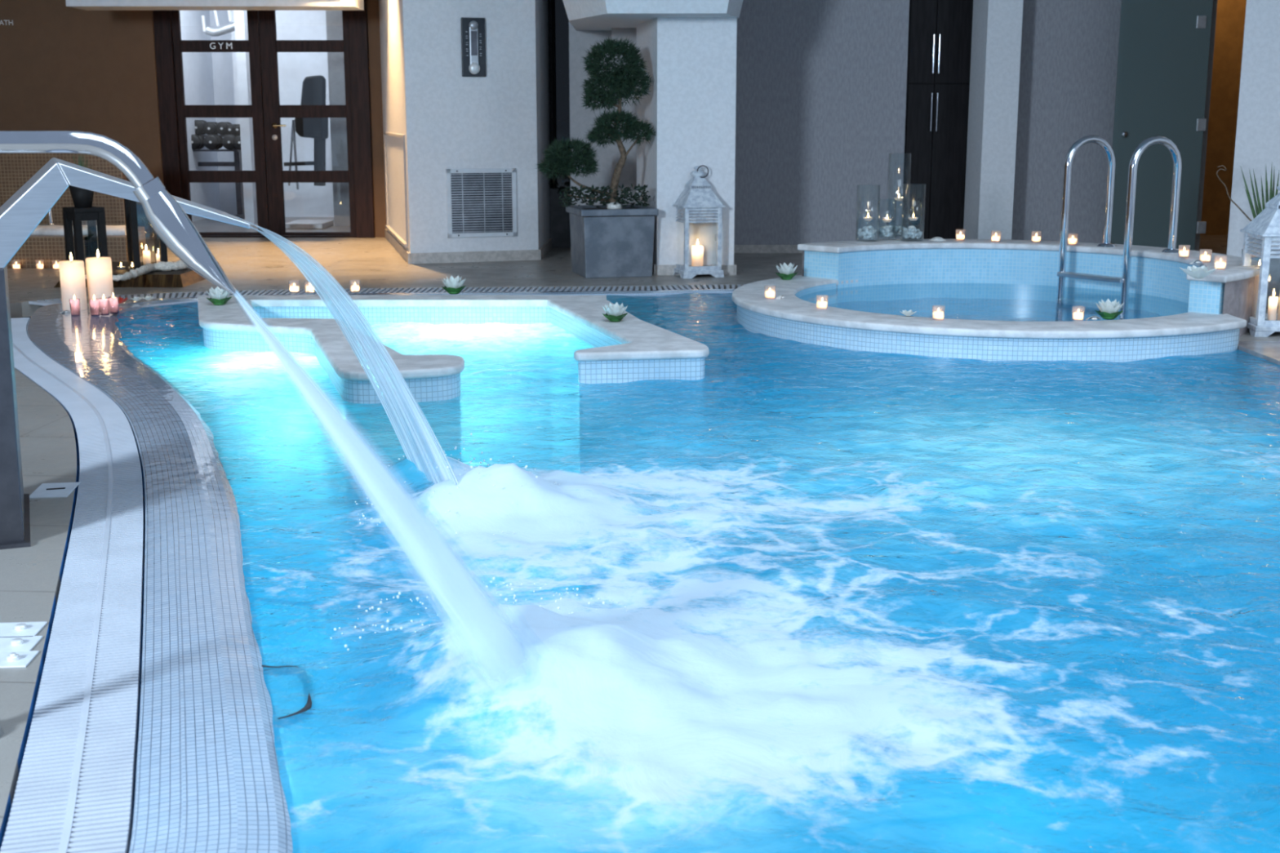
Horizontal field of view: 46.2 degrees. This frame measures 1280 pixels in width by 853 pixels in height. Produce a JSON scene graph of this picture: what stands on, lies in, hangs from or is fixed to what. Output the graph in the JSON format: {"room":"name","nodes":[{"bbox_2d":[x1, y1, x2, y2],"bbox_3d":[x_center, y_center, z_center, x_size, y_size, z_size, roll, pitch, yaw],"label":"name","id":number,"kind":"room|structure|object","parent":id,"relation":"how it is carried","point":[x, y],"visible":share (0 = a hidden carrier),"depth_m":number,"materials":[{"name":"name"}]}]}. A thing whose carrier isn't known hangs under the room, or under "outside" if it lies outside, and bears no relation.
{"room":"spa","nodes":[
{"label":"spa","id":0,"kind":"room"},
{"bbox_2d":[0,0,164,238],"bbox_3d":[-5.826,-3.339,14.525,2.348,3.000,0.200,0,12,0],"label":"wall","id":1,"kind":"structure","parent":0,"point":[63,68],"depth_m":14.42,"materials":[{"name":"brown paint"}]},
{"bbox_2d":[179,10,220,222],"bbox_3d":[-5.150,-3.711,16.337,0.100,3.000,3.500,0,12,0],"label":"wall","id":2,"kind":"structure","parent":0,"point":[197,69],"depth_m":17.31,"materials":[{"name":"white paint"}]},
{"bbox_2d":[65,0,364,10],"bbox_3d":[-3.736,-4.138,13.187,2.498,0.896,0.500,0,12,0],"label":"ceiling","id":3,"kind":"structure","parent":0,"point":[87,5],"depth_m":13.03,"materials":[{"name":"white paint"}]},
{"bbox_2d":[209,10,236,214],"bbox_3d":[-4.927,-4.053,18.003,0.347,3.000,0.100,0,12,0],"label":"wall","id":4,"kind":"structure","parent":0,"point":[222,62],"depth_m":17.96,"materials":[{"name":"white paint"}]},
{"bbox_2d":[234,10,257,224],"bbox_3d":[-4.340,-3.741,16.485,0.104,3.000,0.200,0,12,0],"label":"pier","id":5,"kind":"object","parent":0,"point":[240,16],"visible":0.67,"depth_m":16.48,"materials":[{"name":"white paint"}]},
{"bbox_2d":[230,10,333,217],"bbox_3d":[-3.522,-3.972,17.611,2.463,3.000,0.100,0,12,0],"label":"wall","id":6,"kind":"structure","parent":0,"point":[309,200],"depth_m":17.57,"materials":[{"name":"white paint"}]},
{"bbox_2d":[325,10,350,226],"bbox_3d":[-3.039,-3.831,16.925,0.600,3.000,1.700,0,12,0],"label":"wall","id":7,"kind":"structure","parent":0,"point":[333,18],"depth_m":16.17,"materials":[{"name":"grey paint"}]},
{"bbox_2d":[378,0,550,253],"bbox_3d":[-1.654,-3.066,13.198,1.722,3.000,2.811,0,12,0],"label":"wall","id":8,"kind":"structure","parent":0,"point":[447,119],"depth_m":12.09,"materials":[{"name":"white paint"}]},
{"bbox_2d":[366,0,386,237],"bbox_3d":[-2.436,-3.347,14.565,0.386,3.000,0.120,0,12,0],"label":"door frame","id":9,"kind":"structure","parent":8,"relation":"attached to","point":[373,11],"depth_m":14.57,"materials":[{"name":"brown wood"}]},
{"bbox_2d":[383,132,408,247],"bbox_3d":[-2.180,-2.140,13.310,0.034,0.900,2.338,-3,12,-13],"label":"trim","id":10,"kind":"structure","parent":8,"relation":"attached to","point":[393,232],"depth_m":12.73,"materials":[{"name":"grey paint"}]},
{"bbox_2d":[384,228,551,263],"bbox_3d":[-1.654,-1.637,13.482,1.758,0.085,2.828,0,12,0],"label":"baseboard","id":11,"kind":"structure","parent":8,"relation":"attached to","point":[521,255],"depth_m":12.31,"materials":[{"name":"beige stone"}]},
{"bbox_2d":[460,17,485,76],"bbox_3d":[-1.321,-3.014,11.927,0.190,0.455,0.060,-4,12,-18],"label":"thermometer","id":12,"kind":"object","parent":8,"relation":"attached to","point":[473,29],"visible":1,"depth_m":11.92,"materials":[{"name":"metal"}]},
{"bbox_2d":[445,168,517,237],"bbox_3d":[-1.284,-1.818,12.204,0.576,0.550,0.026,-4,12,-18],"label":"air vent","id":13,"kind":"object","parent":8,"relation":"in","point":[481,202],"visible":1,"depth_m":12.21,"materials":[{"name":"metal"}]},
{"bbox_2d":[549,188,570,247],"bbox_3d":[-0.756,-1.908,13.696,0.569,0.530,0.200,0,12,0],"label":"wall","id":14,"kind":"structure","parent":0,"point":[559,219],"depth_m":13.60,"materials":[{"name":"grey paint"}]},
{"bbox_2d":[547,0,570,188],"bbox_3d":[-0.756,-3.375,13.385,0.569,2.470,0.080,0,12,0],"label":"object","id":15,"kind":"structure","parent":14,"relation":"in","point":[562,21],"depth_m":13.43,"materials":[{"name":"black glass"}]},
{"bbox_2d":[548,166,570,194],"bbox_3d":[-0.783,-2.287,13.559,0.562,0.403,0.292,0,12,0],"label":"shrub","id":16,"kind":"object","parent":14,"relation":"on","point":[552,184],"visible":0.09,"depth_m":13.54,"materials":[{"name":"green plant"}]},
{"bbox_2d":[568,21,612,255],"bbox_3d":[-0.401,-3.027,13.007,0.381,3.000,0.900,0,12,0],"label":"wall","id":17,"kind":"structure","parent":0,"point":[580,120],"depth_m":12.63,"materials":[{"name":"grey paint"}]},
{"bbox_2d":[611,27,636,204],"bbox_3d":[0.000,-2.992,12.836,0.461,3.000,1.250,0,12,0],"label":"wall","id":18,"kind":"structure","parent":0,"point":[628,176],"depth_m":12.35,"materials":[{"name":"grey paint"}]},
{"bbox_2d":[0,214,1279,829],"bbox_3d":[0.000,-0.464,8.327,14.000,0.140,20.500,0,12,0],"label":"floor","id":19,"kind":"structure","parent":0,"point":[29,576],"depth_m":10.51,"materials":[{"name":"beige tile"}]},
{"bbox_2d":[0,650,39,667],"bbox_3d":[-1.380,0.499,3.248,0.126,0.017,0.096,-1,12,-5],"label":"sign","id":20,"kind":"object","parent":19,"relation":"on","point":[7,659],"visible":1,"depth_m":3.24,"materials":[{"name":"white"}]},
{"bbox_2d":[0,635,43,651],"bbox_3d":[-1.409,0.482,3.341,0.126,0.013,0.101,-1,12,-5],"label":"sign","id":21,"kind":"object","parent":19,"relation":"on","point":[21,643],"visible":1,"depth_m":3.34,"materials":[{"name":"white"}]},
{"bbox_2d":[0,621,47,637],"bbox_3d":[-1.437,0.463,3.433,0.126,0.013,0.107,-1,12,-5],"label":"sign","id":22,"kind":"object","parent":19,"relation":"on","point":[16,628],"visible":1,"depth_m":3.43,"materials":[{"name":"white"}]},
{"bbox_2d":[29,482,79,498],"bbox_3d":[-1.846,0.200,4.730,0.117,0.006,0.186,-2,12,-8],"label":"drain","id":23,"kind":"object","parent":19,"relation":"on","point":[60,490],"visible":1,"depth_m":4.72,"materials":[{"name":"white plastic"}]},
{"bbox_2d":[0,399,145,852],"bbox_3d":[-1.882,0.317,4.423,0.822,0.100,10.545,-4,12,-18],"label":"trim","id":24,"kind":"structure","parent":19,"relation":"on","point":[6,815],"depth_m":3.32,"materials":[{"name":"blue plastic"}]},
{"bbox_2d":[0,317,143,852],"bbox_3d":[-1.823,0.313,4.266,0.792,0.031,10.037,-4,12,-18],"label":"overflow grating","id":25,"kind":"object","parent":24,"relation":"on","point":[73,792],"visible":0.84,"depth_m":3.25,"materials":[{"name":"white plastic"}]},
{"bbox_2d":[0,152,146,268],"bbox_3d":[-5.240,-1.795,12.275,2.461,0.880,1.270,0,12,0],"label":"wall","id":26,"kind":"structure","parent":19,"relation":"on","point":[46,242],"depth_m":12.70,"materials":[{"name":"brown tile"}]},
{"bbox_2d":[0,131,235,737],"bbox_3d":[-1.042,0.026,2.787,0.592,1.129,0.120,-3,12,-13],"label":"spout","id":27,"kind":"object","parent":19,"relation":"on","point":[168,220],"visible":1,"depth_m":2.72,"materials":[{"name":"silver metal"}]},
{"bbox_2d":[234,290,519,675],"bbox_3d":[-0.454,0.170,3.012,0.644,0.918,0.302,-1,12,-4],"label":"water jet","id":28,"kind":"object","parent":27,"relation":"attached to","point":[459,594],"visible":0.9,"depth_m":2.94,"materials":[{"name":"white liquid"}]},
{"bbox_2d":[0,157,249,549],"bbox_3d":[-1.605,-0.247,4.347,0.891,1.036,0.590,-5,12,-22],"label":"spout","id":29,"kind":"object","parent":19,"relation":"on","point":[21,214],"visible":0.95,"depth_m":4.04,"materials":[{"name":"metal"}]},
{"bbox_2d":[236,217,457,484],"bbox_3d":[-0.895,-0.186,4.591,0.707,0.902,0.518,-2,12,-11],"label":"water jet","id":30,"kind":"object","parent":29,"relation":"attached to","point":[442,464],"visible":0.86,"depth_m":4.59,"materials":[{"name":"white liquid"}]},
{"bbox_2d":[53,262,222,287],"bbox_3d":[-3.623,-1.113,10.929,0.900,0.085,1.050,0,12,0],"label":"tray","id":31,"kind":"object","parent":19,"relation":"on","point":[184,277],"visible":0.41,"depth_m":10.45,"materials":[{"name":"brown metal"}]},
{"bbox_2d":[62,206,107,275],"bbox_3d":[-3.797,-1.264,10.281,0.209,0.472,0.209,-10,15,-41],"label":"lantern","id":32,"kind":"object","parent":31,"relation":"on","point":[77,215],"visible":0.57,"depth_m":10.24,"materials":[{"name":"paint"}]},
{"bbox_2d":[67,153,93,207],"bbox_3d":[-3.789,-1.678,10.172,0.304,0.381,0.276,0,12,0],"label":"potted grass","id":33,"kind":"object","parent":32,"relation":"on","point":[82,197],"depth_m":10.17,"materials":[{"name":"black paint"}]},
{"bbox_2d":[68,185,93,207],"bbox_3d":[-3.797,-1.570,10.218,0.170,0.150,0.170,0,12,0],"label":"pot","id":34,"kind":"object","parent":33,"relation":"attached to","point":[82,197],"depth_m":10.17,"materials":[{"name":"black ceramic"}]},
{"bbox_2d":[84,259,187,281],"bbox_3d":[-3.512,-1.098,10.467,0.518,0.078,0.852,6,13,27],"label":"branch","id":35,"kind":"object","parent":31,"relation":"on","point":[180,264],"visible":0.66,"depth_m":10.58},
{"bbox_2d":[124,199,167,269],"bbox_3d":[-3.543,-1.418,10.757,0.234,0.582,0.234,-6,13,-27],"label":"lantern","id":36,"kind":"object","parent":31,"relation":"on","point":[131,211],"visible":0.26,"depth_m":10.72,"materials":[{"name":"paint"}]},
{"bbox_2d":[142,244,151,265],"bbox_3d":[-3.553,-1.233,10.805,0.052,0.158,0.052,0,12,0],"label":"pillar candle","id":37,"kind":"object","parent":36,"relation":"in","point":[146,253],"visible":0.75,"depth_m":10.79,"materials":[{"name":"beige wax"}]},
{"bbox_2d":[192,134,244,219],"bbox_3d":[-5.055,-2.884,17.375,0.925,0.963,0.440,0,12,0],"label":"dumbbell rack","id":38,"kind":"object","parent":19,"relation":"on","point":[237,166],"visible":0.36,"depth_m":17.32,"materials":[{"name":"metal"}]},
{"bbox_2d":[191,134,204,149],"bbox_3d":[-5.094,-3.261,17.195,0.170,0.167,0.290,0,12,0],"label":"dumbbell","id":39,"kind":"object","parent":38,"relation":"on","point":[197,141],"visible":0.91,"depth_m":17.07,"materials":[{"name":"black rubber"}]},
{"bbox_2d":[194,120,207,134],"bbox_3d":[-5.085,-3.451,17.320,0.170,0.167,0.290,0,12,0],"label":"dumbbell","id":40,"kind":"object","parent":38,"relation":"on","point":[198,124],"visible":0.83,"depth_m":17.19,"materials":[{"name":"black rubber"}]},
{"bbox_2d":[203,121,217,134],"bbox_3d":[-4.939,-3.441,17.322,0.150,0.148,0.290,0,12,0],"label":"dumbbell","id":41,"kind":"object","parent":38,"relation":"on","point":[209,127],"visible":0.87,"depth_m":17.19,"materials":[{"name":"black rubber"}]},
{"bbox_2d":[203,134,222,149],"bbox_3d":[-4.884,-3.261,17.195,0.170,0.167,0.290,0,12,0],"label":"dumbbell","id":42,"kind":"object","parent":38,"relation":"on","point":[211,141],"visible":0.99,"depth_m":17.07,"materials":[{"name":"black rubber"}]},
{"bbox_2d":[192,149,241,151],"bbox_3d":[-5.055,-3.168,17.215,0.925,0.020,0.200,0,12,0],"label":"shelf","id":43,"kind":"object","parent":38,"relation":"attached to","point":[193,150],"depth_m":17.12,"materials":[{"name":"metal"}]},
{"bbox_2d":[200,134,240,137],"bbox_3d":[-5.055,-3.358,17.339,0.925,0.020,0.200,0,12,0],"label":"shelf","id":44,"kind":"object","parent":38,"relation":"attached to","point":[202,135],"depth_m":17.24,"materials":[{"name":"metal"}]},
{"bbox_2d":[215,121,231,135],"bbox_3d":[-4.793,-3.441,17.322,0.150,0.148,0.290,0,12,0],"label":"dumbbell","id":45,"kind":"object","parent":38,"relation":"on","point":[220,126],"visible":0.7,"depth_m":17.19,"materials":[{"name":"black rubber"}]},
{"bbox_2d":[222,134,237,149],"bbox_3d":[-4.675,-3.261,17.195,0.170,0.167,0.290,0,12,0],"label":"dumbbell","id":46,"kind":"object","parent":38,"relation":"on","point":[228,140],"visible":0.8,"depth_m":17.06,"materials":[{"name":"black rubber"}]},
{"bbox_2d":[233,135,240,149],"bbox_3d":[-4.556,-3.256,17.197,0.160,0.158,0.290,0,12,0],"label":"dumbbell","id":47,"kind":"object","parent":38,"relation":"on","point":[237,139],"visible":0.41,"depth_m":17.06,"materials":[{"name":"black rubber"}]},
{"bbox_2d":[284,75,333,229],"bbox_3d":[-3.571,-2.934,16.038,0.477,1.598,0.600,0,12,0],"label":"exercise machine","id":48,"kind":"object","parent":19,"relation":"on","point":[313,87],"visible":0.8,"depth_m":15.90,"materials":[{"name":"black metal"}]},
{"bbox_2d":[534,35,658,278],"bbox_3d":[-0.322,-2.002,11.107,0.905,1.755,0.580,-3,12,-14],"label":"bonsai","id":49,"kind":"object","parent":19,"relation":"on","point":[614,239],"visible":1,"depth_m":11.02,"materials":[{"name":"green plant"}]},
{"bbox_2d":[565,204,658,278],"bbox_3d":[-0.214,-1.393,11.260,0.699,0.502,0.699,0,12,0],"label":"planter","id":50,"kind":"object","parent":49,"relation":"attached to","point":[607,241],"depth_m":11.02,"materials":[{"name":"grey concrete"}]},
{"bbox_2d":[672,164,725,278],"bbox_3d":[0.427,-1.524,11.117,0.321,0.815,0.321,-3,12,-16],"label":"lantern","id":51,"kind":"object","parent":19,"relation":"on","point":[697,194],"visible":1,"depth_m":11.01,"materials":[{"name":"paint"}]},
{"bbox_2d":[691,239,702,266],"bbox_3d":[0.427,-1.284,11.146,0.084,0.218,0.084,0,12,0],"label":"pillar candle","id":52,"kind":"object","parent":51,"relation":"on","point":[697,251],"visible":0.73,"depth_m":11.12,"materials":[{"name":"beige wax"}]},
{"bbox_2d":[901,0,973,239],"bbox_3d":[2.637,-2.931,13.161,0.684,2.750,0.637,0,12,0],"label":"tall cabinet","id":53,"kind":"object","parent":19,"relation":"on","point":[940,31],"visible":0.76,"depth_m":12.93,"materials":[{"name":"black wood"}]},
{"bbox_2d":[731,239,1259,362],"bbox_3d":[2.047,-0.359,8.836,3.012,1.250,3.012,0,12,0],"label":"plunge pool","id":54,"kind":"object","parent":19,"relation":"on","point":[1220,311],"visible":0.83,"depth_m":8.09,"materials":[{"name":"blue tile"}]},
{"bbox_2d":[775,262,797,279],"bbox_3d":[0.938,-0.992,9.592,0.151,0.106,0.144,0,12,0],"label":"flower","id":55,"kind":"object","parent":54,"relation":"on","point":[785,272],"visible":1,"depth_m":9.55,"materials":[{"name":"white plastic"}]},
{"bbox_2d":[855,184,879,241],"bbox_3d":[1.515,-1.419,9.974,0.152,0.370,0.152,0,12,0],"label":"glass cylinder","id":56,"kind":"object","parent":54,"relation":"on","point":[866,233],"visible":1,"depth_m":9.96,"materials":[{"name":"glass"}]},
{"bbox_2d":[876,199,896,239],"bbox_3d":[1.657,-1.391,10.082,0.124,0.271,0.124,0,12,0],"label":"glass cylinder","id":57,"kind":"object","parent":54,"relation":"on","point":[886,231],"visible":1,"depth_m":10.07,"materials":[{"name":"glass"}]},
{"bbox_2d":[885,153,911,239],"bbox_3d":[1.749,-1.558,10.151,0.150,0.571,0.150,0,12,0],"label":"glass cylinder","id":58,"kind":"object","parent":54,"relation":"on","point":[896,231],"visible":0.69,"depth_m":10.15,"materials":[{"name":"glass"}]},
{"bbox_2d":[900,183,925,241],"bbox_3d":[1.815,-1.422,9.973,0.152,0.375,0.152,0,12,0],"label":"glass cylinder","id":59,"kind":"object","parent":54,"relation":"on","point":[912,233],"visible":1,"depth_m":9.97,"materials":[{"name":"glass"}]},
{"bbox_2d":[932,305,945,319],"bbox_3d":[1.526,-0.581,7.675,0.066,0.072,0.066,-10,15,-40],"label":"votive candle","id":60,"kind":"object","parent":54,"relation":"on","point":[939,315],"visible":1,"depth_m":7.66,"materials":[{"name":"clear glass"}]},
{"bbox_2d":[799,283,1188,321],"bbox_3d":[2.070,-0.716,8.785,2.320,0.001,2.320,0,12,0],"label":"water","id":61,"kind":"object","parent":54,"relation":"in","point":[982,298],"visible":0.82,"depth_m":8.91,"materials":[{"name":"blue liquid"}]},
{"bbox_2d":[1071,306,1085,320],"bbox_3d":[2.233,-0.575,7.645,0.066,0.072,0.066,-9,14,-36],"label":"votive candle","id":62,"kind":"object","parent":54,"relation":"on","point":[1078,316],"visible":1,"depth_m":7.63,"materials":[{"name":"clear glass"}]},
{"bbox_2d":[1095,298,1124,319],"bbox_3d":[2.409,-0.602,7.702,0.137,0.101,0.144,-4,12,-18],"label":"flower","id":63,"kind":"object","parent":54,"relation":"on","point":[1108,310],"visible":1,"depth_m":7.67,"materials":[{"name":"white plant"}]},
{"bbox_2d":[1056,135,1182,305],"bbox_3d":[2.971,-1.017,9.311,0.449,1.549,0.628,-7,14,-32],"label":"pool ladder","id":64,"kind":"object","parent":54,"relation":"attached to","point":[1125,280],"visible":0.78,"depth_m":9.15,"materials":[{"name":"silver metal"}]},
{"bbox_2d":[1180,265,1217,279],"bbox_3d":[2.833,-0.781,7.599,0.182,0.066,0.186,0,12,0],"label":"lily","id":65,"kind":"object","parent":54,"relation":"on","point":[1199,273],"visible":1,"depth_m":7.57,"materials":[{"name":"white plant"}]},
{"bbox_2d":[1216,164,1279,309],"bbox_3d":[3.818,-1.185,9.274,0.531,0.893,0.298,4,12,20],"label":"leaf plant","id":66,"kind":"object","parent":19,"relation":"on","point":[1273,282],"visible":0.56,"depth_m":9.18,"materials":[{"name":"green plant"}]},
{"bbox_2d":[1237,341,1279,364],"bbox_3d":[3.215,0.477,3.677,0.270,0.126,8.588,0,12,0],"label":"trim","id":67,"kind":"structure","parent":19,"relation":"on","point":[1269,351],"depth_m":7.61,"materials":[{"name":"grey stone"}]},
{"bbox_2d":[1240,185,1279,337],"bbox_3d":[3.504,-0.937,8.152,0.376,0.857,0.376,1,12,4],"label":"lantern","id":68,"kind":"object","parent":19,"relation":"on","point":[1260,233],"visible":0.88,"depth_m":8.06,"materials":[{"name":"paint"}]},
{"bbox_2d":[1252,260,1260,317],"bbox_3d":[3.404,-0.753,8.272,0.056,0.336,0.056,0,12,0],"label":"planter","id":69,"kind":"object","parent":68,"relation":"in","point":[1256,278],"visible":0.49,"depth_m":8.26,"materials":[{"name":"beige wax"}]},
{"bbox_2d":[1266,289,1277,319],"bbox_3d":[3.429,-0.650,8.130,0.044,0.193,0.044,0,12,0],"label":"pillar candle","id":70,"kind":"object","parent":68,"relation":"on","point":[1273,300],"visible":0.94,"depth_m":8.12,"materials":[{"name":"beige wax"}]},
{"bbox_3d":[-0.955,-0.810,9.913,6.086,0.100,1.486,0,12,0],"label":"trim","id":71,"kind":"structure","parent":19,"relation":"in","visible":0},
{"bbox_2d":[28,284,741,306],"bbox_3d":[-0.963,-0.913,10.210,6.036,0.018,0.614,-2,12,-8],"label":"overflow grating","id":72,"kind":"object","parent":71,"relation":"on","point":[46,302],"visible":0.41,"depth_m":10.26,"materials":[{"name":"white plastic"}]},
{"bbox_2d":[562,0,743,30],"bbox_3d":[0.058,-3.514,11.431,1.698,0.850,2.752,0,12,0],"label":"beam","id":73,"kind":"structure","parent":0,"point":[583,15],"depth_m":10.63,"materials":[{"name":"white paint"}]},
{"bbox_2d":[636,17,737,265],"bbox_3d":[0.337,-2.802,11.910,0.732,3.000,1.940,0,12,0],"label":"column","id":74,"kind":"structure","parent":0,"point":[690,104],"depth_m":11.06,"materials":[{"name":"white paint"}]},
{"bbox_2d":[652,262,736,275],"bbox_3d":[0.338,-1.337,12.047,0.771,0.075,1.660,0,12,0],"label":"baseboard","id":75,"kind":"structure","parent":74,"relation":"attached to","point":[656,269],"depth_m":11.24,"materials":[{"name":"beige stone"}]},
{"bbox_2d":[733,0,909,244],"bbox_3d":[1.441,-3.017,12.958,1.676,3.000,0.300,0,12,0],"label":"wall","id":76,"kind":"structure","parent":0,"point":[820,99],"depth_m":12.88,"materials":[{"name":"grey paint"}]},
{"bbox_2d":[733,244,802,253],"bbox_3d":[1.491,-1.550,13.096,1.576,0.070,0.020,0,12,0],"label":"baseboard","id":77,"kind":"structure","parent":76,"relation":"attached to","point":[737,248],"depth_m":13.09,"materials":[{"name":"beige stone"}]},
{"bbox_2d":[963,0,1023,239],"bbox_3d":[2.965,-2.935,12.556,0.281,3.000,0.580,0,12,0],"label":"pier","id":78,"kind":"object","parent":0,"point":[997,24],"visible":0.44,"depth_m":12.40,"materials":[{"name":"paint"}]},
{"bbox_2d":[1011,0,1121,243],"bbox_3d":[3.621,-2.987,12.811,0.862,3.000,0.300,0,12,0],"label":"wall","id":79,"kind":"structure","parent":0,"point":[1069,50],"depth_m":12.72,"materials":[{"name":"grey paint"}]},
{"bbox_2d":[1194,0,1217,251],"bbox_3d":[4.720,-2.987,12.811,0.140,3.000,0.500,0,12,0],"label":"wall","id":80,"kind":"structure","parent":0,"point":[1215,2],"depth_m":12.63,"materials":[{"name":"grey paint"}]},
{"bbox_2d":[1111,0,1213,250],"bbox_3d":[4.362,-2.717,12.443,0.827,2.580,0.057,0,12,-1],"label":"door","id":81,"kind":"structure","parent":80,"relation":"in","point":[1164,45],"depth_m":12.47,"materials":[{"name":"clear glass"}]},
{"bbox_2d":[1200,0,1246,235],"bbox_3d":[5.520,-3.218,13.938,2.974,3.000,2.000,0,12,0],"label":"wall","id":82,"kind":"structure","parent":0,"point":[1230,14],"depth_m":14.88,"materials":[{"name":"brown wood"}]},
{"bbox_2d":[1226,0,1279,257],"bbox_3d":[5.625,-2.570,10.778,2.749,3.000,0.350,0,12,0],"label":"wall","id":83,"kind":"structure","parent":0,"point":[1257,143],"depth_m":10.68,"materials":[{"name":"white paint"}]},
{"bbox_3d":[0.170,0.846,4.978,6.561,1.360,10.987,0,12,0],"label":"floor","id":84,"kind":"structure","parent":0,"visible":0},
{"bbox_2d":[197,299,464,404],"bbox_3d":[-1.704,0.224,7.624,0.625,1.455,2.984,-8,14,-33],"label":"divider","id":85,"kind":"object","parent":84,"relation":"on","point":[228,326],"visible":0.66,"depth_m":6.99,"materials":[{"name":"white stone"}]},
{"bbox_2d":[205,286,231,305],"bbox_3d":[-2.361,-0.732,8.414,0.144,0.101,0.137,10,16,42],"label":"flower","id":86,"kind":"object","parent":85,"relation":"on","point":[218,296],"visible":0.97,"depth_m":8.38,"materials":[{"name":"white plant"}]},
{"bbox_2d":[26,288,735,852],"bbox_3d":[-0.823,0.214,4.908,5.823,0.106,11.106,0,12,0],"label":"pool edge","id":87,"kind":"structure","parent":84,"relation":"on","point":[207,780],"depth_m":3.44,"materials":[{"name":"tile"}]},
{"bbox_2d":[58,252,87,311],"bbox_3d":[-3.459,-0.888,9.150,0.144,0.351,0.144,0,12,0],"label":"pillar candle","id":88,"kind":"object","parent":87,"relation":"on","point":[72,273],"visible":0.88,"depth_m":9.10,"materials":[{"name":"beige wax"}]},
{"bbox_2d":[69,296,79,315],"bbox_3d":[-3.344,-0.716,8.879,0.060,0.124,0.060,0,12,0],"label":"votive","id":89,"kind":"object","parent":87,"relation":"on","point":[74,303],"visible":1,"depth_m":8.86,"materials":[{"name":"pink glass"}]},
{"bbox_2d":[88,295,100,316],"bbox_3d":[-3.227,-0.716,8.879,0.060,0.124,0.060,0,12,0],"label":"votive","id":90,"kind":"object","parent":87,"relation":"on","point":[94,303],"visible":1,"depth_m":8.86,"materials":[{"name":"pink glass"}]},
{"bbox_2d":[85,248,113,307],"bbox_3d":[-3.336,-0.916,9.264,0.150,0.361,0.150,0,12,0],"label":"pillar candle","id":91,"kind":"object","parent":87,"relation":"on","point":[99,269],"visible":0.7,"depth_m":9.21,"materials":[{"name":"beige wax"}]},
{"bbox_2d":[98,295,109,315],"bbox_3d":[-3.183,-0.723,8.914,0.060,0.124,0.060,0,12,0],"label":"votive","id":92,"kind":"object","parent":87,"relation":"on","point":[104,302],"visible":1,"depth_m":8.90,"materials":[{"name":"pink glass"}]},
{"bbox_2d":[107,293,119,314],"bbox_3d":[-3.152,-0.738,8.987,0.060,0.124,0.060,0,12,0],"label":"votive","id":93,"kind":"object","parent":87,"relation":"on","point":[113,300],"visible":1,"depth_m":8.97,"materials":[{"name":"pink glass"}]},
{"bbox_2d":[261,665,311,719],"bbox_3d":[-0.727,0.556,3.132,0.099,0.022,0.332,-4,12,-20],"label":"handle","id":94,"kind":"object","parent":87,"relation":"attached to","point":[308,704],"visible":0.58,"depth_m":3.04,"materials":[{"name":"metal"}]},
{"bbox_2d":[252,306,550,324],"bbox_3d":[-1.407,-0.039,8.926,2.402,1.387,0.213,0,12,0],"label":"trim","id":95,"kind":"structure","parent":84,"relation":"on","point":[433,315],"depth_m":8.69,"materials":[{"name":"blue tile"}]},
{"bbox_2d":[197,295,606,306],"bbox_3d":[-1.409,-0.736,8.783,2.430,0.039,0.237,0,12,0],"label":"ledge","id":96,"kind":"structure","parent":95,"relation":"on","point":[256,300],"depth_m":8.67,"materials":[{"name":"white stone"}]},
{"bbox_2d":[441,275,466,294],"bbox_3d":[-1.110,-0.844,8.945,0.151,0.106,0.144,10,15,40],"label":"flower","id":97,"kind":"object","parent":96,"relation":"on","point":[452,286],"visible":1,"depth_m":8.91,"materials":[{"name":"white plant"}]},
{"bbox_2d":[546,298,709,383],"bbox_3d":[-0.109,0.169,7.891,0.628,1.455,2.082,-1,12,-7],"label":"divider","id":98,"kind":"object","parent":84,"relation":"on","point":[632,348],"visible":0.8,"depth_m":6.84,"materials":[{"name":"white stone"}]},
{"bbox_2d":[602,302,627,322],"bbox_3d":[-0.128,-0.589,7.726,0.130,0.096,0.136,-9,15,-39],"label":"flower","id":99,"kind":"object","parent":98,"relation":"on","point":[614,313],"visible":1,"depth_m":7.69,"materials":[{"name":"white plant"}]},
{"bbox_2d":[115,293,1279,852],"bbox_3d":[-0.124,0.128,4.848,6.500,0.165,10.977,0,12,0],"label":"pool water","id":100,"kind":"object","parent":84,"relation":"in","point":[874,602],"visible":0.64,"depth_m":3.76,"materials":[{"name":"blue liquid"}]},
{"bbox_2d":[329,433,626,650],"bbox_3d":[-0.456,0.210,4.175,0.712,0.236,2.182,-2,12,-8],"label":"water droplets","id":101,"kind":"object","parent":100,"relation":"on","point":[455,447],"visible":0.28,"depth_m":3.66,"materials":[{"name":"white liquid"}]},
{"bbox_3d":[-3.633,-4.529,14.307,2.085,0.580,0.150,0,12,0],"label":"wall","id":102,"kind":"structure","parent":0,"visible":0},
{"bbox_2d":[152,0,375,237],"bbox_3d":[-3.641,-3.054,14.580,2.054,2.420,0.167,0,12,0],"label":"door","id":103,"kind":"structure","parent":102,"relation":"in","point":[262,45],"depth_m":14.55,"materials":[{"name":"brown wood"}]},
{"bbox_2d":[201,10,235,36],"bbox_3d":[-4.553,-4.537,16.616,0.584,0.424,0.109,0,12,0],"label":"wall lamp","id":104,"kind":"object","parent":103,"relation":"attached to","point":[229,28],"visible":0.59,"depth_m":16.61,"materials":[{"name":"silver metal"}]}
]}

